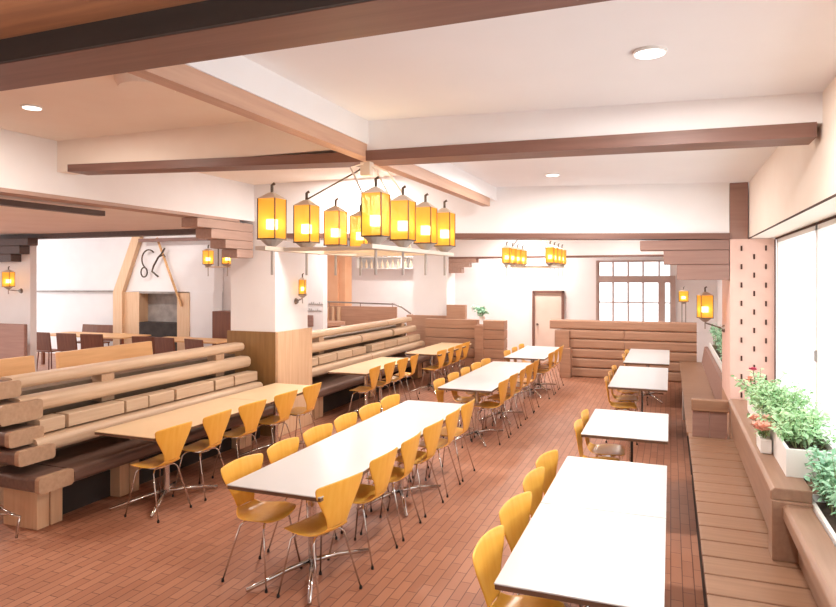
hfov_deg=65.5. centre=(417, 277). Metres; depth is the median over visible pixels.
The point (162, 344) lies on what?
wooden chair
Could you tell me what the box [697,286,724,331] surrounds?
wall lantern
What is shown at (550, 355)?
chair
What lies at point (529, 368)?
chair
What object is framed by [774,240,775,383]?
trim
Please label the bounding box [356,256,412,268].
shelf
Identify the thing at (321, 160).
beam
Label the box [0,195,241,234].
ceiling
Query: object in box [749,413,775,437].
flowers
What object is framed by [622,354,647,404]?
chair
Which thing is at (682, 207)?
wall
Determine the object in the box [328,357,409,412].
dining table
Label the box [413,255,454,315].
wall column
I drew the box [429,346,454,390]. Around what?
chair
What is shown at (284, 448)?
chair
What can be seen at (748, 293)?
pier
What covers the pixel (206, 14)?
beam
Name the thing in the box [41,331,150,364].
wooden table
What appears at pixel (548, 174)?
recessed light
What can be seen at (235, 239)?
corbel
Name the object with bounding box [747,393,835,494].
planter box
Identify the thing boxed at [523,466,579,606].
chair
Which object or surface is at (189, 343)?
wooden chair
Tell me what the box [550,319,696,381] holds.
partition
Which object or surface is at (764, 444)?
flower box
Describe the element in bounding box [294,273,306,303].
wall lantern
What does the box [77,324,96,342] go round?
wooden chair
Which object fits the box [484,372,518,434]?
chair
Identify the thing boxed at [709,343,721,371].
planter box
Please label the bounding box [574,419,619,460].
chair
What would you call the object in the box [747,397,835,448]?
leafy plant
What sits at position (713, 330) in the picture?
leafy plant
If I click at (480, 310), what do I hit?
potted plant
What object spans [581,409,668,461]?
dining table
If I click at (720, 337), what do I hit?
leafy plant
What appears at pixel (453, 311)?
wood block
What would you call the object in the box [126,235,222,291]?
hood
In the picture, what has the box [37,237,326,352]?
wall
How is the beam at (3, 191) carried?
attached to the wall header
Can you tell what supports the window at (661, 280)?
in the wall at (485, 283)
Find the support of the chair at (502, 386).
on the floor
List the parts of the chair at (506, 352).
backrest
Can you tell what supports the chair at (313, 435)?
on the floor
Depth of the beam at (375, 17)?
2.02 m
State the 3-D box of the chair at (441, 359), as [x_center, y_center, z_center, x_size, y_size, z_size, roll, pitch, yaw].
[0.283,1.701,11.819,0.413,0.799,0.460,0,0,25]
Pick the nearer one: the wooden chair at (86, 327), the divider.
the divider
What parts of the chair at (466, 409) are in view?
seat, leg, backrest, leg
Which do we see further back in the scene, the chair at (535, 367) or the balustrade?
the balustrade
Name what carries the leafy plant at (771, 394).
on the planter box at (790, 459)
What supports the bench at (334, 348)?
on the floor
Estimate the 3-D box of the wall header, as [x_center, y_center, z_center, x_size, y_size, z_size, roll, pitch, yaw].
[-3.694,-1.075,5.095,0.180,0.650,7.820,0,0,21]
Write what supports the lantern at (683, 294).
on the partition at (591, 348)
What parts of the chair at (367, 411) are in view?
backrest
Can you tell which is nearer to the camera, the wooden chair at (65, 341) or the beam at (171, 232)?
the beam at (171, 232)
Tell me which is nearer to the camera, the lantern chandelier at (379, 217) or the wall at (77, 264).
the lantern chandelier at (379, 217)
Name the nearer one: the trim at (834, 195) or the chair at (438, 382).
the trim at (834, 195)
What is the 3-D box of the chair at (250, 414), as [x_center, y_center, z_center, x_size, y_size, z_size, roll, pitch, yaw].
[-1.887,1.701,6.901,0.413,0.799,0.460,0,0,24]
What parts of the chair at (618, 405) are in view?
backrest, seat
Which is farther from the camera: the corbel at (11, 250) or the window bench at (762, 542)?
the corbel at (11, 250)
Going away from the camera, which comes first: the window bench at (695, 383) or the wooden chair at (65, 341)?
the window bench at (695, 383)
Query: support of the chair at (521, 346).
on the floor
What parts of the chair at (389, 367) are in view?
seat, backrest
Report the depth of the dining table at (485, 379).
8.73 m
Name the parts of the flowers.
flower, flower, flower, flower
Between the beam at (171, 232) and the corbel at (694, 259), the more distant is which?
the beam at (171, 232)
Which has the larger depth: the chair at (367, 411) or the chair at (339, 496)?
the chair at (367, 411)
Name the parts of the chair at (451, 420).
leg, seat, leg, backrest, leg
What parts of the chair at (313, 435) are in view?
backrest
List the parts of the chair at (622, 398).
backrest, seat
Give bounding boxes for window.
[596,260,674,321]
[777,218,835,442]
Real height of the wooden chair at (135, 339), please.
0.881 m
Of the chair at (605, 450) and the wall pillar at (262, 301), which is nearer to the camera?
the chair at (605, 450)
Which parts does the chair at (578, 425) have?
backrest, seat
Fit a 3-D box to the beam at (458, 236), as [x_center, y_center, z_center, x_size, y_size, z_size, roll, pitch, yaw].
[0.692,-0.485,7.698,5.410,0.190,0.290,0,0,21]
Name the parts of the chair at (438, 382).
backrest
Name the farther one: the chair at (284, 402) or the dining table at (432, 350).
the dining table at (432, 350)
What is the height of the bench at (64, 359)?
1.310 m
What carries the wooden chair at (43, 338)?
on the floor
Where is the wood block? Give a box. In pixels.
[447,305,466,318]
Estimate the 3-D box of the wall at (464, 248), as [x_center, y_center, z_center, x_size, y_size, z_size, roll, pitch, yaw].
[2.958,-0.780,13.871,6.460,0.640,0.200,0,0,21]
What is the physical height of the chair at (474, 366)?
0.799 m
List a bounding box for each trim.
[748,194,835,238]
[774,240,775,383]
[775,215,835,239]
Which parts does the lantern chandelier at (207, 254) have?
lamp shade, lantern frame, lamp shade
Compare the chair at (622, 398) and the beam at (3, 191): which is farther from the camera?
the chair at (622, 398)
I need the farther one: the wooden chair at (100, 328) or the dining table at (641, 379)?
the wooden chair at (100, 328)
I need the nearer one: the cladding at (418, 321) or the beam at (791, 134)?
the beam at (791, 134)
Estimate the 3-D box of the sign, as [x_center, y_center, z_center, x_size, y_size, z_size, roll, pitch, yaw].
[-2.398,0.844,14.967,0.482,0.572,0.040,0,0,21]
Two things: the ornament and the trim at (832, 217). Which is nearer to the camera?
the trim at (832, 217)
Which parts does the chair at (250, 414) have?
leg, under frame, seat, backrest, leg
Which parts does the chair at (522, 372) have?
seat, backrest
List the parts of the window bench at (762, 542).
backrest, cap rail, post, cap rail, backrest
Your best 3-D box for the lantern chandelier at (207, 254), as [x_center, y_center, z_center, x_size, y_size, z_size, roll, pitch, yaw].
[-3.183,-0.910,10.465,0.620,1.780,0.340,0,0,21]
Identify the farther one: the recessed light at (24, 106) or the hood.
the hood
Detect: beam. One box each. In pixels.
[0,0,372,63]
[0,0,610,90]
[0,187,238,221]
[0,199,104,215]
[0,229,195,239]
[67,153,362,174]
[127,64,489,206]
[287,233,729,239]
[366,122,816,165]
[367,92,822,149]
[449,254,663,258]
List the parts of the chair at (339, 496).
leg, seat, leg, leg, backrest, leg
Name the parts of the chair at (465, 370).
backrest, seat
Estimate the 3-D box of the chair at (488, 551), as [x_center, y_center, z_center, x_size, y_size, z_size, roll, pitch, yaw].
[0.508,1.701,3.185,0.413,0.799,0.460,0,0,26]
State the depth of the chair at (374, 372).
9.51 m
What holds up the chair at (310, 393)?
on the floor
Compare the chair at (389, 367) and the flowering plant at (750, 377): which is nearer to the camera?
the flowering plant at (750, 377)
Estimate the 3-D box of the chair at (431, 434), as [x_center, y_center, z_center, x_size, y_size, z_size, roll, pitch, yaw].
[-0.010,1.701,5.946,0.413,0.799,0.460,0,0,25]
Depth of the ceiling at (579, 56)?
3.09 m
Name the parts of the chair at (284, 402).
leg, seat, backrest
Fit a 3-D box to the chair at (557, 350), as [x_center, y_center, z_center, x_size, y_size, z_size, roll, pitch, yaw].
[2.388,1.701,12.002,0.413,0.799,0.460,0,0,20]
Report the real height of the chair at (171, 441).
0.799 m
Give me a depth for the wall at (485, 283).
16.21 m
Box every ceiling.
[0,0,205,39]
[0,75,399,184]
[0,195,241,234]
[242,0,835,186]
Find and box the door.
[532,290,563,362]
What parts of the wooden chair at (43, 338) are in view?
backrest, seat, leg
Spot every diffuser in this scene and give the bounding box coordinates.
[22,106,40,110]
[635,49,664,58]
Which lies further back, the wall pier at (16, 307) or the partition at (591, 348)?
the partition at (591, 348)
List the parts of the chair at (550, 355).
seat, backrest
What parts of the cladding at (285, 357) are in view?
panel, panel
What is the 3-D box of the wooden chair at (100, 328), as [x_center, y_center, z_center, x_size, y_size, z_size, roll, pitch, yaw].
[-8.110,1.661,16.536,0.540,0.881,0.453,0,0,17]
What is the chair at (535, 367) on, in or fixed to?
on the floor
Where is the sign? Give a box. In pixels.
[308,302,321,326]
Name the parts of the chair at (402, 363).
seat, backrest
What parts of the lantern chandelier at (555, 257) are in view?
lamp shade, lamp shade, lamp shade, lamp shade, lantern frame, lamp shade, lamp shade, lamp shade, lamp shade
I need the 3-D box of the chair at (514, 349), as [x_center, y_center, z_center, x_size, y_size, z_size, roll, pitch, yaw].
[1.959,1.701,12.060,0.413,0.799,0.460,0,0,21]
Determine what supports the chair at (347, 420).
on the floor
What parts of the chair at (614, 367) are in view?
backrest, seat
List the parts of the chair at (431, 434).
leg, seat, leg, backrest, leg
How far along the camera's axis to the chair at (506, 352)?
11.58 m
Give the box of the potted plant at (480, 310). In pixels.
[470,305,488,319]
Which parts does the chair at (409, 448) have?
leg, seat, leg, backrest, leg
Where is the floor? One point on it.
(96, 556)
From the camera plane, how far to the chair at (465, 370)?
9.26 m
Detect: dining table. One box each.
[94,398,270,517]
[221,383,320,457]
[227,400,463,605]
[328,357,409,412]
[405,343,471,393]
[438,361,531,446]
[494,503,665,606]
[504,346,558,397]
[541,456,666,606]
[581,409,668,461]
[608,366,667,411]
[623,349,669,403]
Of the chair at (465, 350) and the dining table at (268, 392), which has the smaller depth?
the dining table at (268, 392)
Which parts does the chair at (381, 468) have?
leg, leg, leg, seat, backrest, leg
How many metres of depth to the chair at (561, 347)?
12.41 m
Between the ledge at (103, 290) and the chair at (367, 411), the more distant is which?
the ledge at (103, 290)
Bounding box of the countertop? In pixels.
[327,321,344,327]
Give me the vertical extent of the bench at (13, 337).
1.360 m
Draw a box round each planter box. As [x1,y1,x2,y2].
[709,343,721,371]
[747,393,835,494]
[812,494,835,546]
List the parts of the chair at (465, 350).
backrest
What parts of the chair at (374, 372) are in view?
seat, backrest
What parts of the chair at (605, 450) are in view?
backrest, seat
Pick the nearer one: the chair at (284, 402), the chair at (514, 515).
the chair at (514, 515)
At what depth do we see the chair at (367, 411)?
6.66 m
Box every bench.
[0,323,26,358]
[0,342,272,529]
[0,355,34,376]
[55,341,152,368]
[312,317,434,418]
[679,346,727,474]
[688,399,835,606]
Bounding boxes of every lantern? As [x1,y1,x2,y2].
[2,266,22,293]
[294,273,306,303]
[678,287,688,321]
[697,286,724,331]
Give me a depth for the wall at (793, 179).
4.23 m
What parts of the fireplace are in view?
hood post, panel, mantel rail, panel, plaster panel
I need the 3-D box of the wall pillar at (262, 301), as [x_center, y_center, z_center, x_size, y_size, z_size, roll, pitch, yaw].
[-2.068,-0.340,9.098,0.710,2.120,0.820,0,0,21]
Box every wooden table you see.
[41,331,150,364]
[167,336,226,344]
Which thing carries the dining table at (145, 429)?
on the floor
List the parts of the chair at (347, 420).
backrest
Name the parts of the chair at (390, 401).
backrest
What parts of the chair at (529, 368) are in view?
seat, backrest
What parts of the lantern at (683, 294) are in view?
post, lamp shade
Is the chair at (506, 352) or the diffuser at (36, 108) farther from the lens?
the chair at (506, 352)
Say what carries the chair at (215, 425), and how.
on the floor
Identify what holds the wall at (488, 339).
on the floor
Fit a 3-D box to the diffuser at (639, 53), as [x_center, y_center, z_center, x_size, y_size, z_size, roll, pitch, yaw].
[1.008,-0.971,2.827,0.124,0.002,0.124,0,0,21]
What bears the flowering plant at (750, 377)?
on the planter box at (790, 459)
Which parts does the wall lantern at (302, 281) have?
lamp shade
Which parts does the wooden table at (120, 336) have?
leg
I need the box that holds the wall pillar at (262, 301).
[231,184,307,331]
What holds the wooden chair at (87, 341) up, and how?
on the floor
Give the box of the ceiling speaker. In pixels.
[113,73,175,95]
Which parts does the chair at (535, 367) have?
seat, backrest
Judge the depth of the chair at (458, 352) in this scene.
12.67 m
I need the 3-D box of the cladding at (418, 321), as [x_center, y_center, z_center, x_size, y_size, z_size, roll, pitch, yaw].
[0.324,1.475,14.960,1.000,1.250,0.680,0,0,21]
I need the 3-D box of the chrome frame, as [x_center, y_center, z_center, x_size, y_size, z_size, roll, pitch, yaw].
[-3.669,1.995,5.300,0.937,0.212,0.267,0,0,-4]
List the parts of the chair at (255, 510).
leg, backrest, leg, leg, seat, leg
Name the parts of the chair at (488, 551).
backrest, seat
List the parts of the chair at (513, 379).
seat, backrest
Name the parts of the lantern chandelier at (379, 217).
stem, lamp shade, stem, lamp shade, stem, lamp shade, lantern frame, stem, lamp shade, stem, lamp shade, stem, lamp shade, stem, lamp shade, stem, lamp shade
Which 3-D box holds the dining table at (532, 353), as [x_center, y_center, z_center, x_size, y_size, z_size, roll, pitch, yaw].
[2.163,1.731,11.991,0.700,0.722,2.000,0,0,21]
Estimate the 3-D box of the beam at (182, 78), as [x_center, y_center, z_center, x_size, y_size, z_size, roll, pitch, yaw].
[-0.183,-0.840,4.835,0.085,0.090,5.220,0,0,21]
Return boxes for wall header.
[0,129,253,221]
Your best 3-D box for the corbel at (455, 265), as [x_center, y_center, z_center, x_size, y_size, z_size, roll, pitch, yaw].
[1.026,-0.260,14.612,0.640,0.320,0.220,0,0,21]
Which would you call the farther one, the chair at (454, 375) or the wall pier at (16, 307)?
the wall pier at (16, 307)
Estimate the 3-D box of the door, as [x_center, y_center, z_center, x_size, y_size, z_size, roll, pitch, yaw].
[3.179,1.210,15.888,0.770,1.780,0.120,0,0,21]
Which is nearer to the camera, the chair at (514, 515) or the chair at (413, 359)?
the chair at (514, 515)
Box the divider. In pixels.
[691,398,728,438]
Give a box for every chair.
[37,332,56,369]
[56,333,77,351]
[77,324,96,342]
[80,334,103,348]
[96,325,112,345]
[124,421,191,522]
[132,336,154,353]
[154,337,174,353]
[172,409,231,500]
[184,339,203,349]
[212,399,266,478]
[221,453,302,592]
[250,390,297,454]
[267,437,337,551]
[276,472,362,606]
[279,382,321,448]
[303,423,366,533]
[327,446,397,569]
[334,412,389,511]
[348,365,380,415]
[359,402,411,483]
[360,431,421,540]
[368,361,395,402]
[381,394,428,478]
[382,357,408,400]
[387,418,443,517]
[391,354,418,399]
[411,407,460,497]
[419,349,446,393]
[428,398,474,481]
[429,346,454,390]
[433,378,471,447]
[439,344,462,381]
[447,372,482,437]
[452,342,469,371]
[460,367,493,428]
[471,362,498,417]
[471,378,509,444]
[472,525,564,606]
[481,358,509,410]
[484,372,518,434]
[494,367,525,425]
[499,491,582,606]
[503,350,529,398]
[504,363,533,418]
[511,360,538,411]
[512,347,535,392]
[519,344,541,382]
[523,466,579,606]
[528,352,554,398]
[535,348,558,393]
[535,450,557,495]
[540,345,563,388]
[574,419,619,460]
[581,409,624,460]
[604,376,637,444]
[608,371,638,411]
[612,365,637,411]
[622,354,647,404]
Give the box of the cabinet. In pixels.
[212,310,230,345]
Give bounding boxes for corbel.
[0,238,37,261]
[181,217,252,257]
[449,259,478,272]
[640,239,728,279]
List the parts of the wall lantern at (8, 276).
lamp shade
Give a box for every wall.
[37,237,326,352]
[57,121,338,174]
[185,55,495,200]
[274,176,728,240]
[327,255,351,305]
[348,240,716,367]
[414,240,663,256]
[425,318,506,374]
[717,76,835,380]
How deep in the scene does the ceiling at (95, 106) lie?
4.97 m
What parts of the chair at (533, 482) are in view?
backrest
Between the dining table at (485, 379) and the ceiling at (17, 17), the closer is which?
the ceiling at (17, 17)
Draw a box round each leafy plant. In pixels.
[709,325,721,353]
[717,332,721,359]
[741,378,813,424]
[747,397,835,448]
[803,441,835,516]
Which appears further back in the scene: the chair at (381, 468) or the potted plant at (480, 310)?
the potted plant at (480, 310)
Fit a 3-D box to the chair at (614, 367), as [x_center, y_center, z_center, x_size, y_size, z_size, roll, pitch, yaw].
[3.047,1.701,9.492,0.413,0.799,0.460,0,0,23]
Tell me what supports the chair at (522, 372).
on the floor
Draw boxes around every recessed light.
[21,104,42,110]
[545,173,559,175]
[633,45,666,58]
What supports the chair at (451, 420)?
on the floor
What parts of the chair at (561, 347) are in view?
seat, backrest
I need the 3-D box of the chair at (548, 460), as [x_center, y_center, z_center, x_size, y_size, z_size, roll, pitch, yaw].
[1.093,1.701,4.688,0.413,0.799,0.460,0,0,31]
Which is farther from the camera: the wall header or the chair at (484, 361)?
the chair at (484, 361)
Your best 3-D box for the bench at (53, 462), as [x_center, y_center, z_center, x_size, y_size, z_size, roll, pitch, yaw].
[-2.955,1.482,7.024,1.120,1.235,3.490,0,0,21]
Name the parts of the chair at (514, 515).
backrest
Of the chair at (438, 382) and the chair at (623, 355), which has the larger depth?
the chair at (623, 355)
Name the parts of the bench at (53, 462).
seat, kick panel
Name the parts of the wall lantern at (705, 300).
stem, lamp shade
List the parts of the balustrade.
panel, handrail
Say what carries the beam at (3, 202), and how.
attached to the ceiling at (13, 220)
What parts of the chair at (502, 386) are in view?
leg, seat, leg, leg, backrest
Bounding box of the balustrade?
[327,301,410,351]
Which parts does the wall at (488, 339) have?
post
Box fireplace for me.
[113,235,222,350]
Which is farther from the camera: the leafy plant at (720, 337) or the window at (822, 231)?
the leafy plant at (720, 337)
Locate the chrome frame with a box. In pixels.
[0,507,20,537]
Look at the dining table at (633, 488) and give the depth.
4.26 m
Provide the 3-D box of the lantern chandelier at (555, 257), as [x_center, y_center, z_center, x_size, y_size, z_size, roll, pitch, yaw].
[1.957,-0.510,10.827,0.830,0.990,1.440,0,0,21]
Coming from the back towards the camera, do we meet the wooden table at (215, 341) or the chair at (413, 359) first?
the wooden table at (215, 341)
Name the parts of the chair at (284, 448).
leg, backrest, leg, leg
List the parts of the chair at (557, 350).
seat, backrest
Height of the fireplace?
3.600 m
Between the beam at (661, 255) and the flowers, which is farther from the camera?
the beam at (661, 255)
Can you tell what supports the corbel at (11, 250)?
attached to the wall pier at (16, 307)
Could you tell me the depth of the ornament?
16.12 m
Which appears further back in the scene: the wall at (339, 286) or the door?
the wall at (339, 286)
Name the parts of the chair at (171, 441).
leg, seat, leg, under frame, leg, backrest, leg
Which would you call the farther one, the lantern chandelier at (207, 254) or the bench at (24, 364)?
the lantern chandelier at (207, 254)
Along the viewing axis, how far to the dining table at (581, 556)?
3.16 m
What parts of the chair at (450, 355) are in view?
seat, backrest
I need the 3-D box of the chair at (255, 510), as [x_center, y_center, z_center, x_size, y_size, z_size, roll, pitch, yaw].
[-1.105,1.701,4.595,0.413,0.799,0.460,0,0,25]
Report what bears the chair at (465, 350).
on the floor
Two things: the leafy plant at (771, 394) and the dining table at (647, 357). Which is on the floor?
the dining table at (647, 357)
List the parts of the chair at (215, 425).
leg, under frame, seat, leg, backrest, leg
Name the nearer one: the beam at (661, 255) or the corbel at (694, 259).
the corbel at (694, 259)
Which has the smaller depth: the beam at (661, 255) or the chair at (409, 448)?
the chair at (409, 448)
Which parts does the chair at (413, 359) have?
seat, backrest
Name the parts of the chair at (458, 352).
seat, backrest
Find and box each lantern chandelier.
[202,245,230,275]
[255,161,455,275]
[502,240,565,276]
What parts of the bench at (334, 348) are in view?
kick panel, seat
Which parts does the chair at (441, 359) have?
seat, backrest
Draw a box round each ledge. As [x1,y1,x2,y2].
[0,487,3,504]
[37,290,112,291]
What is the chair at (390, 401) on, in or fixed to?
on the floor
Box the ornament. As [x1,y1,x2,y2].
[140,248,165,277]
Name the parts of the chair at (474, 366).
backrest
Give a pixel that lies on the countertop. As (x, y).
(330, 324)
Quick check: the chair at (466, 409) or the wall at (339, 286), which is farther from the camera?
the wall at (339, 286)
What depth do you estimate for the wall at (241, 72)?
3.53 m
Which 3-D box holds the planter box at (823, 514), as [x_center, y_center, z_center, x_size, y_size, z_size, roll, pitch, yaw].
[1.832,1.700,2.345,0.195,0.800,3.300,0,0,21]
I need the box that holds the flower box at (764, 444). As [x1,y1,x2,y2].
[756,433,771,453]
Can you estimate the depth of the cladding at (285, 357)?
8.73 m
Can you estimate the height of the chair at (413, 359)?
0.799 m
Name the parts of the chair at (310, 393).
leg, seat, backrest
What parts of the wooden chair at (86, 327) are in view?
backrest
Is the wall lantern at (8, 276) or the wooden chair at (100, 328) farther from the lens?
the wooden chair at (100, 328)
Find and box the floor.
[0,353,712,606]
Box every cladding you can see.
[227,327,311,436]
[407,314,446,370]
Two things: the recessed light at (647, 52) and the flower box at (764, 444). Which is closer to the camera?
the recessed light at (647, 52)
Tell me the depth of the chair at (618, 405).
8.38 m
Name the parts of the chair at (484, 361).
backrest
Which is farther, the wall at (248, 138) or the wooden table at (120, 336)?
the wooden table at (120, 336)
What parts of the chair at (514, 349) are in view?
backrest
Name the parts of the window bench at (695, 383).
leg, seat, backrest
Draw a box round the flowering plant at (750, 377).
[731,367,793,398]
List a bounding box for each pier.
[0,246,36,371]
[722,182,774,438]
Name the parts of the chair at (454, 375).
backrest, seat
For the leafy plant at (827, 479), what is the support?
on the planter box at (823, 514)
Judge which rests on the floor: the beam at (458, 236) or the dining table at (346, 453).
the dining table at (346, 453)

